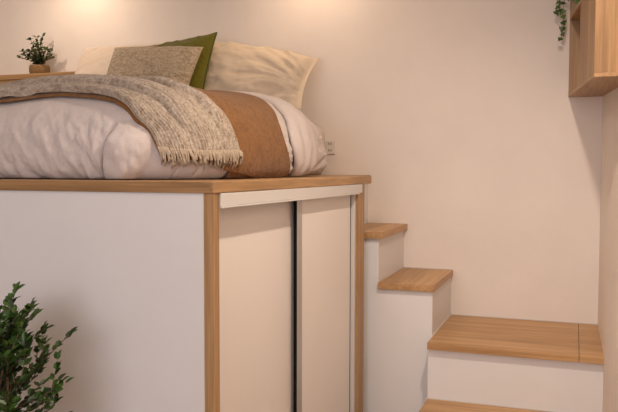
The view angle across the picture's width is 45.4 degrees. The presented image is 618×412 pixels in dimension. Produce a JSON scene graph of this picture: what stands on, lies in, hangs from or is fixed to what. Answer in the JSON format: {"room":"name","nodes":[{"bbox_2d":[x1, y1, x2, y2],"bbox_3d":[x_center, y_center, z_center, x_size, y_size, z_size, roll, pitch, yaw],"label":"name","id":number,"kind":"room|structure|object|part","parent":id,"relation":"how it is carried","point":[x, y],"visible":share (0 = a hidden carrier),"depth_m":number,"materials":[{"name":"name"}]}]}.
{"room":"bedroom","nodes":[
{"label":"bedroom","id":0,"kind":"room"},
{"bbox_2d":[0,0,602,329],"bbox_3d":[-0.344,-0.283,4.420,5.500,2.920,0.100,1,3,20],"label":"wall","id":1,"kind":"structure","parent":0,"point":[464,124],"depth_m":3.97,"materials":[{"name":"paint"}]},
{"bbox_2d":[325,140,334,153],"bbox_3d":[0.109,-0.333,4.194,0.080,0.078,0.010,1,3,20],"label":"power outlet","id":2,"kind":"object","parent":1,"relation":"attached to","point":[329,144],"visible":0.72,"depth_m":4.19,"materials":[{"name":"beige plastic"}]},
{"bbox_2d":[598,87,617,411],"bbox_3d":[0.866,-0.134,0.852,0.803,2.800,5.800,1,3,20],"label":"wall","id":3,"kind":"structure","parent":0,"point":[608,243],"depth_m":3.28,"materials":[{"name":"paint"}]},
{"bbox_2d":[568,0,617,96],"bbox_3d":[1.297,-0.975,3.281,0.160,0.893,0.884,1,3,13],"label":"wall shelf","id":4,"kind":"object","parent":3,"relation":"attached to","point":[593,40],"visible":1,"depth_m":3.06,"materials":[{"name":"brown wood"}]},
{"bbox_2d":[553,0,579,40],"bbox_3d":[1.283,-0.974,3.584,0.112,0.322,0.235,-3,4,-45],"label":"trailing ivy","id":5,"kind":"object","parent":4,"relation":"on","point":[559,2],"visible":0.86,"depth_m":3.67,"materials":[{"name":"green plant"}]},
{"bbox_3d":[1.386,-0.997,3.698,0.148,0.861,0.012,1,3,20],"label":"panel","id":6,"kind":"part","parent":4,"relation":"part of","materials":[{"name":"brown wood"}]},
{"bbox_3d":[1.185,-0.966,3.116,0.016,0.861,0.442,1,3,13],"label":"panel","id":7,"kind":"part","parent":4,"relation":"part of","materials":[{"name":"brown wood"}]},
{"bbox_3d":[1.195,-0.954,2.871,0.149,0.861,0.018,1,3,20],"label":"panel","id":8,"kind":"part","parent":4,"relation":"part of","materials":[{"name":"brown wood"}]},
{"bbox_3d":[-1.330,1.266,1.769,5.300,0.100,5.700,1,3,20],"label":"floor","id":9,"kind":"structure","parent":0,"visible":0},
{"bbox_2d":[0,281,78,411],"bbox_3d":[-0.924,0.709,2.034,0.501,0.984,0.470,1,3,20],"label":"ficus tree","id":10,"kind":"object","parent":9,"relation":"on","point":[15,343],"visible":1,"depth_m":2.04,"materials":[{"name":"green plant"}]},
{"bbox_2d":[0,175,370,411],"bbox_3d":[-1.301,0.483,3.646,3.054,1.267,2.078,1,3,20],"label":"platform","id":11,"kind":"object","parent":9,"relation":"on","point":[218,294],"visible":0.99,"depth_m":2.36,"materials":[{"name":"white wood"}]},
{"bbox_2d":[0,71,75,83],"bbox_3d":[-2.094,-0.525,4.846,1.610,0.616,0.258,1,3,20],"label":"ledge","id":12,"kind":"object","parent":11,"relation":"on","point":[15,77],"visible":0.12,"depth_m":4.58,"materials":[{"name":"brown wood"}]},
{"bbox_2d":[17,33,54,73],"bbox_3d":[-1.719,-0.964,4.667,0.279,0.280,0.168,0,3,1],"label":"potted plant","id":13,"kind":"object","parent":12,"relation":"on","point":[39,60],"visible":0.98,"depth_m":4.65,"materials":[{"name":"green plant"}]},
{"bbox_3d":[-1.712,-0.858,4.692,0.128,0.066,0.128,1,3,20],"label":"pot","id":14,"kind":"part","parent":13,"relation":"part of","materials":[{"name":"wood"}]},
{"bbox_3d":[-1.694,0.549,2.707,2.951,1.233,0.025,1,3,20],"label":"panel","id":15,"kind":"part","parent":11,"relation":"part of","materials":[{"name":"white laminate"}]},
{"bbox_3d":[-0.289,0.578,2.209,0.035,1.233,0.040,1,3,20],"label":"corner post","id":16,"kind":"part","parent":11,"relation":"part of","materials":[{"name":"brown wood"}]},
{"bbox_3d":[-0.194,0.562,2.566,0.018,1.154,0.662,1,3,22],"label":"sliding door","id":17,"kind":"part","parent":11,"relation":"part of","materials":[{"name":"laminate"}]},
{"bbox_3d":[-0.020,-0.050,2.814,0.029,0.040,1.339,1,3,22],"label":"rail","id":18,"kind":"part","parent":11,"relation":"part of","materials":[{"name":"white wood"}]},
{"bbox_3d":[-0.066,0.546,2.875,0.026,1.154,0.008,1,3,22],"label":"edge trim","id":19,"kind":"part","parent":11,"relation":"part of","materials":[{"name":"black"}]},
{"bbox_2d":[314,123,324,147],"bbox_3d":[-0.919,-0.296,3.620,1.560,0.292,1.768,1,3,20],"label":"mattress","id":20,"kind":"object","parent":11,"relation":"on","point":[319,127],"visible":0.08,"depth_m":4.10,"materials":[{"name":"fabric"}]},
{"bbox_2d":[75,43,162,74],"bbox_3d":[-1.079,-0.756,4.341,0.813,0.421,0.290,1,3,20],"label":"pillow","id":21,"kind":"object","parent":20,"relation":"on","point":[93,60],"visible":0.19,"depth_m":4.38,"materials":[{"name":"beige fabric"}]},
{"bbox_2d":[0,91,326,178],"bbox_3d":[-0.982,-0.331,3.271,1.943,0.394,1.509,1,3,20],"label":"duvet","id":22,"kind":"object","parent":20,"relation":"on","point":[61,137],"visible":0.56,"depth_m":2.47,"materials":[{"name":"fabric"}]},
{"bbox_2d":[0,87,289,178],"bbox_3d":[-1.051,-0.314,3.095,1.935,0.386,1.006,1,3,20],"label":"blanket","id":23,"kind":"object","parent":22,"relation":"on","point":[256,126],"visible":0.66,"depth_m":2.72,"materials":[{"name":"brown fabric"}]},
{"bbox_2d":[0,74,242,171],"bbox_3d":[-1.120,-0.325,2.928,1.943,0.369,0.583,1,3,23],"label":"knitted throw","id":24,"kind":"object","parent":23,"relation":"on","point":[180,117],"visible":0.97,"depth_m":2.46,"materials":[{"name":"beige fabric"}]},
{"bbox_2d":[107,46,202,84],"bbox_3d":[-0.851,-0.712,3.926,0.554,0.318,0.234,1,3,20],"label":"cushion","id":25,"kind":"object","parent":22,"relation":"on","point":[178,63],"visible":0.6,"depth_m":3.87,"materials":[{"name":"fabric"}]},
{"bbox_2d":[153,32,216,88],"bbox_3d":[-0.748,-0.728,4.040,0.489,0.454,0.290,1,3,20],"label":"cushion","id":26,"kind":"object","parent":22,"relation":"on","point":[198,80],"visible":0.29,"depth_m":3.99,"materials":[{"name":"green fabric"}]},
{"bbox_2d":[204,41,318,108],"bbox_3d":[-0.347,-0.728,4.062,0.762,0.451,0.371,1,3,20],"label":"pillow","id":27,"kind":"object","parent":20,"relation":"on","point":[284,74],"visible":0.55,"depth_m":3.96,"materials":[{"name":"beige fabric"}]},
{"bbox_3d":[0.073,0.533,3.138,0.012,1.154,0.574,1,3,22],"label":"sliding door","id":28,"kind":"part","parent":11,"relation":"part of","materials":[{"name":"laminate"}]},
{"bbox_3d":[0.233,0.512,3.468,0.020,1.233,0.098,1,3,22],"label":"post","id":29,"kind":"part","parent":11,"relation":"part of","materials":[{"name":"brown wood"}]},
{"bbox_3d":[0.207,0.492,3.860,0.023,1.233,0.655,1,3,20],"label":"riser panel","id":30,"kind":"part","parent":11,"relation":"part of","materials":[{"name":"white laminate"}]},
{"bbox_2d":[363,223,603,411],"bbox_3d":[0.689,0.636,3.358,1.224,1.000,1.284,1,3,20],"label":"staircase","id":31,"kind":"structure","parent":9,"relation":"on","point":[420,356],"depth_m":3.50,"materials":[{"name":"white laminate"}]}
]}

